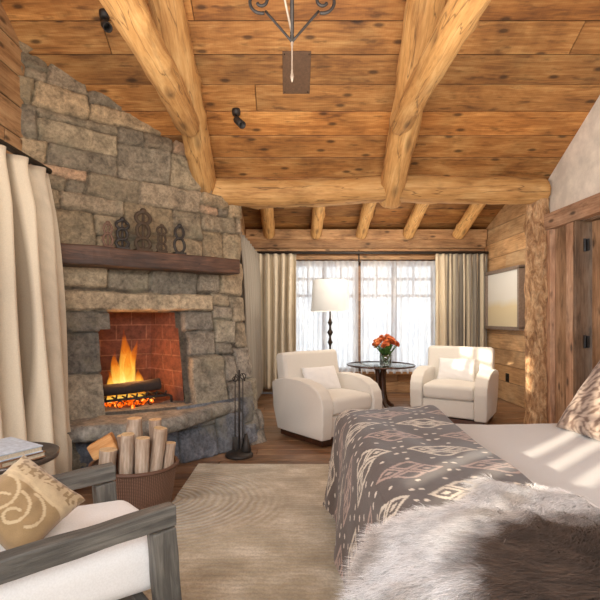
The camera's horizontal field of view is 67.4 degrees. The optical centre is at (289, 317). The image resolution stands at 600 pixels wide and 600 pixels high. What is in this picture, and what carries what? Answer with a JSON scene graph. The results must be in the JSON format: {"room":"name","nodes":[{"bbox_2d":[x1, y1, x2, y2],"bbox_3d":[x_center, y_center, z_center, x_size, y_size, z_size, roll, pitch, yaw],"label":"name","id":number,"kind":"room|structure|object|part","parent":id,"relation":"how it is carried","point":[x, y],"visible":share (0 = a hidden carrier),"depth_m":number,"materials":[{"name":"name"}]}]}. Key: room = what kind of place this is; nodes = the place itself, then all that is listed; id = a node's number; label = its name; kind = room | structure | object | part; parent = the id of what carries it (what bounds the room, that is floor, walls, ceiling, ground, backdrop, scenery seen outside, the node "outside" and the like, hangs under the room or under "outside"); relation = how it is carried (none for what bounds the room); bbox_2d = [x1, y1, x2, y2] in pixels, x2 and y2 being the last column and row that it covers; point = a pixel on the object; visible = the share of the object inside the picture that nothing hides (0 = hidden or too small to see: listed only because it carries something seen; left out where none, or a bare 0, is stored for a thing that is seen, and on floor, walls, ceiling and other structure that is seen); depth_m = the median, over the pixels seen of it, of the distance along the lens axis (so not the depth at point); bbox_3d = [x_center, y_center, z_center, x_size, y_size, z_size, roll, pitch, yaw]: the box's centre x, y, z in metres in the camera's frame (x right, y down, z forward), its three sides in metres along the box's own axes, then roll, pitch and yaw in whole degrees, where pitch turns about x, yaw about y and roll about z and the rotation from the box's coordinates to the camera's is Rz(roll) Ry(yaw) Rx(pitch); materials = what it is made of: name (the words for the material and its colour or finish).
{"room":"bedroom","nodes":[
{"label":"bedroom","id":0,"kind":"room"},
{"bbox_2d":[0,2,24,153],"bbox_3d":[-2.180,-1.175,1.083,0.060,4.850,7.367,0,0,0],"label":"wall","id":1,"kind":"structure","parent":0,"point":[10,52],"depth_m":3.46,"materials":[{"name":"brown wood"}]},
{"bbox_2d":[0,139,51,173],"bbox_3d":[-1.994,-1.140,1.950,0.292,0.044,3.101,0,0,0],"label":"curtain rod","id":2,"kind":"object","parent":1,"relation":"attached to","point":[10,148],"visible":0.7,"depth_m":3.13,"materials":[{"name":"metal"}]},
{"bbox_2d":[0,144,71,475],"bbox_3d":[-1.757,0.054,2.843,0.418,2.332,1.218,0,0,4],"label":"curtain","id":3,"kind":"object","parent":2,"relation":"hanging from","point":[34,405],"visible":0.84,"depth_m":2.99,"materials":[{"name":"fabric"}]},
{"bbox_2d":[240,213,244,234],"bbox_3d":[-0.765,-0.575,6.125,0.050,3.650,2.750,0,0,0],"label":"wall","id":4,"kind":"structure","parent":0,"point":[242,219],"depth_m":7.03,"materials":[{"name":"brown wood"}]},
{"bbox_2d":[239,232,262,399],"bbox_3d":[-0.517,0.070,6.149,0.191,2.161,2.004,0,0,1],"label":"curtain","id":5,"kind":"object","parent":4,"relation":"hanging from","point":[249,258],"visible":0.79,"depth_m":5.88,"materials":[{"name":"fabric"}]},
{"bbox_2d":[73,393,525,505],"bbox_3d":[0.500,1.270,2.400,5.800,0.040,10.400,0,0,0],"label":"floor","id":6,"kind":"structure","parent":0,"point":[279,448],"depth_m":4.29,"materials":[{"name":"brown wood"}]},
{"bbox_2d":[0,442,59,474],"bbox_3d":[-1.430,0.970,2.270,0.480,0.560,0.480,0,0,0],"label":"table","id":7,"kind":"object","parent":6,"relation":"on","point":[52,450],"visible":0.21,"depth_m":2.33,"materials":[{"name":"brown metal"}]},
{"bbox_2d":[0,450,45,468],"bbox_3d":[-1.430,0.688,2.260,0.320,0.030,0.220,0,0,28],"label":"book","id":8,"kind":"object","parent":7,"relation":"on","point":[5,464],"visible":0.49,"depth_m":2.16,"materials":[{"name":"beige paper"}]},
{"bbox_2d":[0,437,42,461],"bbox_3d":[-1.430,0.655,2.250,0.310,0.032,0.220,0,0,32],"label":"book","id":9,"kind":"object","parent":8,"relation":"on","point":[10,447],"visible":1,"depth_m":2.22,"materials":[{"name":"white paper"}]},
{"bbox_2d":[0,462,181,599],"bbox_3d":[-0.931,0.759,1.443,1.033,0.991,0.626,0,0,-41],"label":"chair","id":10,"kind":"object","parent":6,"relation":"on","point":[108,548],"visible":0.91,"depth_m":1.44,"materials":[{"name":"grey wood"}]},
{"bbox_2d":[0,455,84,549],"bbox_3d":[-0.870,0.610,1.470,0.223,0.252,0.314,0,0,16],"label":"throw pillow","id":11,"kind":"object","parent":10,"relation":"on","point":[33,502],"visible":0.94,"depth_m":1.44,"materials":[{"name":"beige fabric"}]},
{"bbox_2d":[0,500,150,599],"bbox_3d":[-0.847,0.816,1.517,0.807,0.214,0.502,5,-3,-41],"label":"seat cushion","id":12,"kind":"object","parent":10,"relation":"on","point":[121,570],"depth_m":1.44,"materials":[{"name":"white fabric"}]},
{"bbox_3d":[-0.783,0.978,1.945,0.088,0.547,0.060,-6,4,-41],"label":"leg","id":13,"kind":"part","parent":10,"relation":"part of","materials":[{"name":"grey wood"}]},
{"bbox_3d":[-0.650,0.980,1.689,0.045,0.073,0.562,0,0,-41],"label":"rail","id":14,"kind":"part","parent":10,"relation":"part of","materials":[{"name":"grey wood"}]},
{"bbox_3d":[-0.414,0.978,1.521,0.088,0.547,0.060,-6,4,-41],"label":"leg","id":15,"kind":"part","parent":10,"relation":"part of","materials":[{"name":"grey wood"}]},
{"bbox_2d":[88,453,178,509],"bbox_3d":[-1.030,1.100,2.980,0.586,0.300,0.516,0,0,8],"label":"basket","id":16,"kind":"object","parent":6,"relation":"on","point":[148,489],"visible":0.43,"depth_m":2.79,"materials":[{"name":"brown wicker"}]},
{"bbox_2d":[87,432,117,459],"bbox_3d":[-1.240,0.850,2.991,0.192,0.167,0.080,0,0,-10],"label":"log","id":17,"kind":"object","parent":16,"relation":"in","point":[109,440],"visible":0.79,"depth_m":2.95,"materials":[{"name":"brown wood"}]},
{"bbox_2d":[98,447,116,465],"bbox_3d":[-1.193,1.034,2.914,0.142,0.379,0.108,0,0,13],"label":"log","id":18,"kind":"object","parent":16,"relation":"in","point":[106,454],"visible":0.3,"depth_m":2.87,"materials":[{"name":"brown wood"}]},
{"bbox_2d":[117,434,120,473],"bbox_3d":[-1.113,1.005,3.030,0.090,0.430,0.090,-2,0,0],"label":"log","id":19,"kind":"object","parent":16,"relation":"in","point":[118,436],"visible":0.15,"depth_m":3.00,"materials":[{"name":"brown wood"}]},
{"bbox_2d":[119,432,134,473],"bbox_3d":[-1.064,0.985,2.920,0.124,0.475,0.093,0,0,37],"label":"log","id":20,"kind":"object","parent":16,"relation":"in","point":[127,449],"visible":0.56,"depth_m":2.88,"materials":[{"name":"brown wood"}]},
{"bbox_2d":[126,417,142,473],"bbox_3d":[-1.070,0.955,3.100,0.112,0.530,0.110,0,0,0],"label":"log","id":21,"kind":"object","parent":16,"relation":"in","point":[134,424],"visible":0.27,"depth_m":3.06,"materials":[{"name":"brown wood"}]},
{"bbox_2d":[135,436,149,473],"bbox_3d":[-0.956,0.995,2.898,0.114,0.454,0.088,0,0,40],"label":"log","id":22,"kind":"object","parent":16,"relation":"in","point":[142,443],"visible":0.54,"depth_m":2.86,"materials":[{"name":"brown wood"}]},
{"bbox_2d":[149,418,161,458],"bbox_3d":[-0.925,0.960,3.112,0.095,0.520,0.099,-1,0,0],"label":"log","id":23,"kind":"object","parent":16,"relation":"in","point":[153,422],"visible":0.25,"depth_m":3.07,"materials":[{"name":"brown wood"}]},
{"bbox_2d":[149,426,166,471],"bbox_3d":[-0.885,0.967,2.959,0.152,0.506,0.088,0,0,16],"label":"log","id":24,"kind":"object","parent":16,"relation":"in","point":[159,432],"visible":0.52,"depth_m":2.92,"materials":[{"name":"brown wood"}]},
{"bbox_2d":[162,433,166,468],"bbox_3d":[-0.870,0.985,3.051,0.077,0.470,0.077,0,0,0],"label":"log","id":25,"kind":"object","parent":16,"relation":"in","point":[166,433],"visible":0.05,"depth_m":3.03,"materials":[{"name":"brown wood"}]},
{"bbox_2d":[163,441,175,468],"bbox_3d":[-0.814,1.024,3.000,0.102,0.394,0.066,0,0,3],"label":"log","id":26,"kind":"object","parent":16,"relation":"in","point":[170,445],"visible":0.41,"depth_m":2.98,"materials":[{"name":"brown wood"}]},
{"bbox_2d":[17,40,266,470],"bbox_3d":[-1.232,-0.504,4.208,1.296,3.507,2.509,0,0,33],"label":"stone fireplace","id":27,"kind":"object","parent":6,"relation":"on","point":[179,316],"depth_m":4.11,"materials":[{"name":"grey stone"}]},
{"bbox_2d":[102,221,113,246],"bbox_3d":[-1.552,-0.710,3.833,0.101,0.238,0.064,0,0,-36],"label":"ornament","id":28,"kind":"object","parent":27,"relation":"on","point":[107,223],"visible":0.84,"depth_m":3.83,"materials":[{"name":"brown metal"}]},
{"bbox_2d":[114,217,129,249],"bbox_3d":[-1.454,-0.734,3.904,0.132,0.285,0.084,0,0,-36],"label":"ornament","id":29,"kind":"object","parent":27,"relation":"on","point":[122,220],"visible":0.98,"depth_m":3.90,"materials":[{"name":"black metal"}]},
{"bbox_2d":[104,396,153,408],"bbox_3d":[-1.499,0.771,4.149,0.460,0.090,0.382,0,0,0],"label":"embers","id":30,"kind":"object","parent":27,"relation":"in","point":[129,402],"visible":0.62,"depth_m":4.12},
{"bbox_2d":[107,352,143,402],"bbox_3d":[-1.539,0.420,4.203,0.376,0.700,0.137,0,0,-36],"label":"fire","id":31,"kind":"object","parent":30,"relation":"on","point":[126,373],"visible":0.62,"depth_m":4.17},
{"bbox_2d":[103,378,160,395],"bbox_3d":[-1.449,0.632,4.117,0.523,0.127,0.109,0,0,-36],"label":"log","id":32,"kind":"object","parent":27,"relation":"on","point":[131,387],"visible":0.94,"depth_m":4.08,"materials":[{"name":"brown wood"}]},
{"bbox_3d":[-1.452,0.724,4.196,0.667,0.164,0.286,0,0,-36],"label":"fire grate","id":33,"kind":"part","parent":27,"relation":"part of","materials":[{"name":"black metal"}]},
{"bbox_2d":[133,208,152,250],"bbox_3d":[-1.309,-0.786,4.010,0.163,0.390,0.104,0,0,-36],"label":"ornament","id":34,"kind":"object","parent":27,"relation":"on","point":[143,211],"visible":0.94,"depth_m":4.00,"materials":[{"name":"brown metal"}]},
{"bbox_2d":[156,224,167,252],"bbox_3d":[-1.171,-0.725,4.109,0.107,0.269,0.068,0,0,-36],"label":"ornament","id":35,"kind":"object","parent":27,"relation":"on","point":[161,226],"visible":0.96,"depth_m":4.10,"materials":[{"name":"brown metal"}]},
{"bbox_2d":[173,223,186,254],"bbox_3d":[-1.034,-0.738,4.209,0.126,0.293,0.080,0,0,-36],"label":"ornament","id":36,"kind":"object","parent":27,"relation":"on","point":[179,225],"visible":0.95,"depth_m":4.19,"materials":[{"name":"black metal"}]},
{"bbox_2d":[225,370,252,459],"bbox_3d":[-0.460,0.860,4.080,0.250,0.780,0.250,0,0,0],"label":"stand","id":37,"kind":"object","parent":6,"relation":"on","point":[236,453],"visible":1,"depth_m":4.06,"materials":[{"name":"metal"}]},
{"bbox_2d":[143,463,345,599],"bbox_3d":[0.480,1.242,2.025,2.580,0.016,3.550,0,0,1],"label":"area rug","id":38,"kind":"object","parent":6,"relation":"on","point":[244,531],"visible":0.39,"depth_m":2.55,"materials":[{"name":"carpet"}]},
{"bbox_2d":[272,349,381,446],"bbox_3d":[0.398,0.802,4.845,0.899,0.875,0.806,0,0,-39],"label":"armchair","id":39,"kind":"object","parent":6,"relation":"on","point":[305,410],"visible":0.89,"depth_m":4.64,"materials":[{"name":"beige fabric"}]},
{"bbox_3d":[0.110,0.902,4.609,0.154,0.555,0.802,0,0,-39],"label":"arm","id":40,"kind":"part","parent":39,"relation":"part of","materials":[{"name":"beige fabric"}]},
{"bbox_3d":[0.221,0.650,5.063,0.814,0.565,0.176,0,-9,-39],"label":"backrest","id":41,"kind":"part","parent":39,"relation":"part of","materials":[{"name":"beige fabric"}]},
{"bbox_2d":[301,365,340,388],"bbox_3d":[0.344,0.665,4.879,0.460,0.266,0.195,0,0,-35],"label":"lumbar pillow","id":42,"kind":"object","parent":39,"relation":"on","point":[326,376],"visible":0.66,"depth_m":4.83,"materials":[{"name":"white fabric"}]},
{"bbox_2d":[327,388,370,415],"bbox_3d":[0.455,0.862,4.777,0.589,0.202,0.605,0,0,-39],"label":"seat cushion","id":43,"kind":"object","parent":39,"relation":"on","point":[342,399],"depth_m":4.58,"materials":[{"name":"beige fabric"}]},
{"bbox_3d":[0.422,1.065,4.814,0.589,0.201,0.660,0,0,-39],"label":"seat","id":44,"kind":"part","parent":39,"relation":"part of","materials":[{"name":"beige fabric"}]},
{"bbox_3d":[0.689,0.902,5.077,0.154,0.555,0.802,0,0,-39],"label":"arm","id":45,"kind":"part","parent":39,"relation":"part of","materials":[{"name":"beige fabric"}]},
{"bbox_2d":[311,279,349,348],"bbox_3d":[0.530,0.370,5.950,0.510,1.760,0.510,0,0,0],"label":"floor lamp","id":46,"kind":"object","parent":6,"relation":"on","point":[328,295],"visible":0.72,"depth_m":5.75,"materials":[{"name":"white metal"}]},
{"bbox_3d":[0.530,-0.292,5.950,0.510,0.415,0.510,0,0,0],"label":"lamp shade","id":47,"kind":"part","parent":46,"relation":"part of","materials":[{"name":"fabric"}]},
{"bbox_2d":[347,361,415,407],"bbox_3d":[1.270,0.952,6.300,0.946,0.612,0.946,0,0,0],"label":"round side table","id":48,"kind":"object","parent":6,"relation":"on","point":[380,371],"visible":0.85,"depth_m":6.25,"materials":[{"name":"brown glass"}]},
{"bbox_3d":[1.270,0.656,6.300,0.930,0.017,0.930,0,0,0],"label":"glass","id":49,"kind":"part","parent":48,"relation":"part of","materials":[{"name":"clear glass"}]},
{"bbox_2d":[371,334,399,365],"bbox_3d":[1.308,0.429,6.126,0.380,0.437,0.406,0,0,0],"label":"flower vase","id":50,"kind":"object","parent":48,"relation":"on","point":[386,340],"visible":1,"depth_m":6.06,"materials":[{"name":"clear glass"}]},
{"bbox_2d":[410,346,498,424],"bbox_3d":[2.050,0.802,5.596,0.899,0.875,0.806,0,0,33],"label":"armchair","id":51,"kind":"object","parent":6,"relation":"on","point":[461,401],"visible":0.93,"depth_m":5.38,"materials":[{"name":"beige fabric"}]},
{"bbox_3d":[1.737,0.902,5.797,0.154,0.555,0.802,0,0,33],"label":"arm","id":52,"kind":"part","parent":51,"relation":"part of","materials":[{"name":"beige fabric"}]},
{"bbox_3d":[2.028,1.065,5.563,0.589,0.201,0.660,0,0,33],"label":"seat","id":53,"kind":"part","parent":51,"relation":"part of","materials":[{"name":"beige fabric"}]},
{"bbox_2d":[423,379,474,400],"bbox_3d":[2.003,0.862,5.521,0.589,0.202,0.605,0,0,33],"label":"seat cushion","id":54,"kind":"object","parent":51,"relation":"on","point":[433,389],"depth_m":5.31,"materials":[{"name":"beige fabric"}]},
{"bbox_2d":[437,358,476,381],"bbox_3d":[2.088,0.650,5.655,0.460,0.278,0.179,0,0,33],"label":"lumbar pillow","id":55,"kind":"object","parent":51,"relation":"on","point":[458,369],"visible":0.95,"depth_m":5.60,"materials":[{"name":"white fabric"}]},
{"bbox_3d":[2.203,0.650,5.832,0.814,0.565,0.176,0,-9,33],"label":"backrest","id":56,"kind":"part","parent":51,"relation":"part of","materials":[{"name":"beige fabric"}]},
{"bbox_3d":[2.361,0.902,5.391,0.154,0.555,0.802,0,0,33],"label":"arm","id":57,"kind":"part","parent":51,"relation":"part of","materials":[{"name":"beige fabric"}]},
{"bbox_2d":[456,423,599,507],"bbox_3d":[1.410,0.630,1.840,2.229,1.240,2.060,0,0,0],"label":"bed","id":58,"kind":"object","parent":6,"relation":"on","point":[550,455],"visible":0.16,"depth_m":2.17,"materials":[{"name":"white fabric"}]},
{"bbox_2d":[323,405,539,595],"bbox_3d":[0.567,0.873,1.657,0.722,0.679,2.583,0,0,0],"label":"patterned blanket","id":59,"kind":"object","parent":58,"relation":"on","point":[383,462],"visible":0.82,"depth_m":1.87,"materials":[{"name":"grey fabric"}]},
{"bbox_2d":[335,473,599,599],"bbox_3d":[0.751,0.701,0.988,1.471,0.377,1.245,0,0,0],"label":"fur throw","id":60,"kind":"object","parent":58,"relation":"on","point":[512,541],"visible":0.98,"depth_m":1.05,"materials":[{"name":"white fur"}]},
{"bbox_2d":[556,360,599,440],"bbox_3d":[1.798,0.390,2.300,0.425,0.569,0.752,0,0,-4],"label":"euro pillow","id":61,"kind":"object","parent":58,"relation":"on","point":[581,416],"visible":1,"depth_m":2.47,"materials":[{"name":"beige fabric"}]},
{"bbox_2d":[523,198,549,423],"bbox_3d":[2.621,0.000,4.768,0.265,2.500,0.284,0,0,30],"label":"log post","id":62,"kind":"object","parent":6,"relation":"on","point":[535,284],"visible":0.72,"depth_m":4.68,"materials":[{"name":"brown wood"}]},
{"bbox_2d":[212,175,550,209],"bbox_3d":[0.940,-1.341,4.752,3.560,0.341,0.338,0,0,0],"label":"log beam","id":63,"kind":"structure","parent":62,"relation":"on","point":[258,194],"depth_m":4.63,"materials":[{"name":"brown wood"}]},
{"bbox_2d":[0,0,599,179],"bbox_3d":[0.290,-2.633,2.948,5.080,2.468,3.886,0,0,0],"label":"ceiling","id":64,"kind":"structure","parent":0,"point":[519,89],"depth_m":3.86,"materials":[{"name":"brown wood"}]},
{"bbox_2d":[99,8,112,32],"bbox_3d":[-1.385,-2.223,3.378,0.080,0.210,0.178,0,0,-31],"label":"ceiling spotlight","id":65,"kind":"object","parent":64,"relation":"attached to","point":[103,15],"visible":0.95,"depth_m":3.38,"materials":[{"name":"metal"}]},
{"bbox_2d":[148,0,215,192],"bbox_3d":[-0.874,-2.429,2.955,0.282,2.545,3.888,0,0,0],"label":"rafter","id":66,"kind":"object","parent":64,"relation":"attached to","point":[169,17],"visible":0.65,"depth_m":3.58,"materials":[{"name":"brown wood"}]},
{"bbox_2d":[99,0,199,136],"bbox_3d":[-0.888,-1.679,1.290,0.268,0.269,5.380,0,0,0],"label":"tie beam","id":67,"kind":"structure","parent":66,"relation":"attached to","point":[133,20],"depth_m":2.77,"materials":[{"name":"brown wood"}]},
{"bbox_2d":[232,107,245,128],"bbox_3d":[-0.465,-1.794,4.058,0.080,0.210,0.178,0,0,-31],"label":"ceiling spotlight","id":68,"kind":"object","parent":64,"relation":"attached to","point":[238,121],"visible":1,"depth_m":4.06,"materials":[{"name":"metal"}]},
{"bbox_2d":[248,0,335,81],"bbox_3d":[0.010,-2.100,2.200,0.736,1.900,0.736,0,0,45],"label":"chandelier","id":69,"kind":"object","parent":64,"relation":"hanging from","point":[291,38],"visible":1,"depth_m":2.19,"materials":[{"name":"metal"}]},
{"bbox_3d":[-0.215,-1.661,2.200,0.461,0.630,0.016,0,0,0],"label":"scroll arm","id":70,"kind":"part","parent":69,"relation":"part of","materials":[{"name":"metal"}]},
{"bbox_3d":[-0.050,-1.580,2.052,0.022,0.388,0.329,0,0,20],"label":"pale arm","id":71,"kind":"part","parent":69,"relation":"part of","materials":[{"name":"metal"}]},
{"bbox_3d":[0.010,-2.200,2.200,0.018,1.700,0.018,0,0,-23],"label":"stem","id":72,"kind":"part","parent":69,"relation":"part of","materials":[{"name":"metal"}]},
{"bbox_3d":[0.010,-1.661,1.975,0.016,0.630,0.461,0,0,0],"label":"scroll arm","id":73,"kind":"part","parent":69,"relation":"part of","materials":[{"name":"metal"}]},
{"bbox_3d":[0.235,-1.661,2.200,0.461,0.630,0.016,0,0,0],"label":"scroll arm","id":74,"kind":"part","parent":69,"relation":"part of","materials":[{"name":"metal"}]},
{"bbox_2d":[282,51,310,93],"bbox_3d":[0.055,-2.068,3.800,0.235,0.206,0.313,0,0,0],"label":"ceiling plate","id":75,"kind":"object","parent":64,"relation":"attached to","point":[300,84],"visible":1,"depth_m":3.79,"materials":[{"name":"brown metal"}]},
{"bbox_2d":[380,0,444,208],"bbox_3d":[0.967,-2.439,2.953,0.317,2.573,3.895,0,0,3],"label":"rafter","id":76,"kind":"object","parent":64,"relation":"attached to","point":[421,17],"visible":0.7,"depth_m":3.65,"materials":[{"name":"brown wood"}]},
{"bbox_2d":[390,0,490,135],"bbox_3d":[0.962,-1.717,1.340,0.254,0.308,5.482,0,0,1],"label":"tie beam","id":77,"kind":"structure","parent":76,"relation":"attached to","point":[458,19],"depth_m":2.85,"materials":[{"name":"brown wood"}]},
{"bbox_2d":[254,248,484,392],"bbox_3d":[1.255,-0.140,7.525,4.190,2.780,0.050,0,0,0],"label":"wall","id":78,"kind":"structure","parent":0,"point":[394,383],"depth_m":7.50,"materials":[{"name":"brown wood"}]},
{"bbox_2d":[358,262,360,370],"bbox_3d":[1.220,-0.020,7.530,2.400,1.820,0.070,0,0,0],"label":"window frame","id":79,"kind":"structure","parent":78,"relation":"in","point":[359,263],"depth_m":7.49,"materials":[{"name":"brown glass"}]},
{"bbox_2d":[296,255,434,258],"bbox_3d":[1.250,-0.990,7.460,2.500,0.090,0.050,0,0,0],"label":"trim","id":80,"kind":"structure","parent":78,"relation":"attached to","point":[297,256],"depth_m":7.44,"materials":[{"name":"brown wood"}]},
{"bbox_2d":[245,229,486,239],"bbox_3d":[1.250,-1.370,7.430,3.960,0.170,0.120,0,0,0],"label":"trim","id":81,"kind":"structure","parent":78,"relation":"attached to","point":[250,234],"depth_m":7.37,"materials":[{"name":"brown wood"}]},
{"bbox_2d":[248,240,485,247],"bbox_3d":[1.250,-1.220,7.450,3.960,0.130,0.060,0,0,0],"label":"trim","id":82,"kind":"structure","parent":78,"relation":"attached to","point":[256,243],"depth_m":7.42,"materials":[{"name":"brown wood"}]},
{"bbox_2d":[257,251,488,254],"bbox_3d":[1.280,-1.060,7.378,3.860,0.048,0.204,0,0,0],"label":"curtain rod","id":83,"kind":"object","parent":78,"relation":"attached to","point":[258,252],"visible":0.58,"depth_m":7.28,"materials":[{"name":"metal"}]},
{"bbox_2d":[259,253,295,388],"bbox_3d":[-0.212,0.055,7.302,0.624,2.191,0.178,0,0,0],"label":"curtain","id":84,"kind":"object","parent":83,"relation":"hanging from","point":[277,271],"visible":0.75,"depth_m":7.29,"materials":[{"name":"fabric"}]},
{"bbox_2d":[296,250,434,261],"bbox_3d":[1.230,-1.015,7.380,2.600,0.190,0.024,0,0,0],"label":"curtain rod","id":85,"kind":"object","parent":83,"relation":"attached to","point":[358,259],"visible":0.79,"depth_m":7.37,"materials":[{"name":"metal"}]},
{"bbox_2d":[296,261,357,372],"bbox_3d":[0.560,-0.013,7.381,1.120,1.845,0.062,0,0,0],"label":"sheer curtain","id":86,"kind":"object","parent":85,"relation":"hanging from","point":[312,328],"visible":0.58,"depth_m":7.38,"materials":[{"name":"white fabric"}]},
{"bbox_2d":[361,261,434,373],"bbox_3d":[1.790,-0.013,7.380,1.260,1.845,0.061,0,0,0],"label":"sheer curtain","id":87,"kind":"object","parent":85,"relation":"hanging from","point":[398,297],"visible":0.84,"depth_m":7.38,"materials":[{"name":"white fabric"}]},
{"bbox_2d":[435,254,486,346],"bbox_3d":[2.778,0.055,7.301,0.844,2.190,0.116,0,0,0],"label":"curtain","id":88,"kind":"object","parent":83,"relation":"hanging from","point":[459,278],"visible":0.62,"depth_m":7.29,"materials":[{"name":"fabric"}]},
{"bbox_2d":[352,371,411,374],"bbox_3d":[1.220,0.905,7.440,2.600,0.045,0.140,0,0,0],"label":"trim","id":89,"kind":"structure","parent":78,"relation":"attached to","point":[359,372],"depth_m":7.37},
{"bbox_2d":[241,202,504,229],"bbox_3d":[1.255,-1.949,6.199,4.190,0.952,2.628,0,0,0],"label":"ceiling","id":90,"kind":"structure","parent":0,"point":[436,216],"depth_m":7.13,"materials":[{"name":"brown wood"}]},
{"bbox_2d":[260,208,274,238],"bbox_3d":[-0.338,-1.801,6.146,0.218,1.054,2.427,0,0,-1],"label":"rafter","id":91,"kind":"object","parent":90,"relation":"attached to","point":[267,214],"visible":0.31,"depth_m":6.87,"materials":[{"name":"brown wood"}]},
{"bbox_2d":[311,207,325,238],"bbox_3d":[0.421,-1.798,6.140,0.230,1.048,2.439,0,0,1],"label":"rafter","id":92,"kind":"object","parent":90,"relation":"attached to","point":[318,213],"visible":0.34,"depth_m":6.80,"materials":[{"name":"brown wood"}]},
{"bbox_2d":[356,203,375,238],"bbox_3d":[1.157,-1.800,6.144,0.219,1.054,2.428,0,0,0],"label":"rafter","id":93,"kind":"object","parent":90,"relation":"attached to","point":[367,210],"visible":0.29,"depth_m":6.77,"materials":[{"name":"brown wood"}]},
{"bbox_2d":[403,203,428,238],"bbox_3d":[1.923,-1.799,6.144,0.236,1.050,2.427,0,0,0],"label":"rafter","id":94,"kind":"object","parent":90,"relation":"attached to","point":[413,222],"visible":0.28,"depth_m":6.82,"materials":[{"name":"brown wood"}]},
{"bbox_2d":[452,204,485,238],"bbox_3d":[2.719,-1.796,6.143,0.219,1.055,2.433,0,0,0],"label":"rafter","id":95,"kind":"object","parent":90,"relation":"attached to","point":[472,212],"visible":0.36,"depth_m":6.82,"materials":[{"name":"brown wood"}]},
{"bbox_2d":[485,204,525,407],"bbox_3d":[3.275,-0.575,6.125,0.050,3.650,2.750,0,0,0],"label":"wall","id":96,"kind":"structure","parent":0,"point":[506,239],"depth_m":6.69,"materials":[{"name":"brown wood"}]},
{"bbox_2d":[485,265,524,330],"bbox_3d":[3.200,-0.280,6.760,0.090,0.910,1.110,0,0,0],"label":"framed picture","id":97,"kind":"object","parent":96,"relation":"attached to","point":[504,288],"visible":0.88,"depth_m":6.65},
{"bbox_2d":[488,270,516,326],"bbox_3d":[3.205,-0.280,6.760,0.012,0.860,1.060,0,0,0],"label":"print","id":98,"kind":"object","parent":97,"relation":"attached to","point":[502,286],"depth_m":6.76},
{"bbox_2d":[505,373,508,381],"bbox_3d":[3.241,0.890,6.720,0.017,0.125,0.090,0,0,0],"label":"wall outlet","id":99,"kind":"object","parent":96,"relation":"attached to","point":[506,374],"visible":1,"depth_m":6.71,"materials":[{"name":"black plastic"}]},
{"bbox_2d":[548,96,599,220],"bbox_3d":[2.810,-1.291,1.135,0.160,5.082,7.470,0,0,0],"label":"wall","id":100,"kind":"structure","parent":0,"point":[576,177],"depth_m":4.23,"materials":[{"name":"beige paint"}]},
{"bbox_2d":[546,229,554,423],"bbox_3d":[2.695,0.170,4.645,0.070,2.160,0.100,0,0,0],"label":"trim","id":101,"kind":"structure","parent":100,"relation":"attached to","point":[550,264],"depth_m":4.60,"materials":[{"name":"brown wood"}]},
{"bbox_2d":[555,226,565,422],"bbox_3d":[2.718,0.170,4.470,0.024,2.160,0.250,0,0,0],"label":"trim","id":102,"kind":"structure","parent":100,"relation":"attached to","point":[560,233],"depth_m":4.50,"materials":[{"name":"brown wood"}]},
{"bbox_2d":[566,222,572,407],"bbox_3d":[2.700,0.170,4.290,0.060,2.160,0.130,0,0,0],"label":"trim","id":103,"kind":"structure","parent":100,"relation":"attached to","point":[569,227],"depth_m":4.30,"materials":[{"name":"brown wood"}]},
{"bbox_2d":[544,193,599,229],"bbox_3d":[2.685,-0.990,3.720,0.090,0.165,2.000,0,0,0],"label":"trim","id":104,"kind":"structure","parent":100,"relation":"attached to","point":[589,207],"depth_m":4.19,"materials":[{"name":"brown wood"}]},
{"bbox_2d":[573,221,591,397],"bbox_3d":[2.775,0.170,4.213,0.230,2.160,0.034,0,0,0],"label":"trim","id":105,"kind":"structure","parent":100,"relation":"attached to","point":[582,261],"depth_m":4.20,"materials":[{"name":"brown wood"}]},
{"bbox_2d":[583,219,599,369],"bbox_3d":[2.775,0.170,3.757,0.131,2.140,0.935,0,0,0],"label":"door","id":106,"kind":"structure","parent":100,"relation":"in","point":[595,224],"depth_m":4.11,"materials":[{"name":"brown wood"}]},
{"bbox_2d":[584,215,599,222],"bbox_3d":[2.815,-0.905,3.720,0.150,0.030,1.000,0,0,0],"label":"trim","id":107,"kind":"structure","parent":100,"relation":"attached to","point":[590,220],"depth_m":4.11,"materials":[{"name":"brown wood"}]}
]}

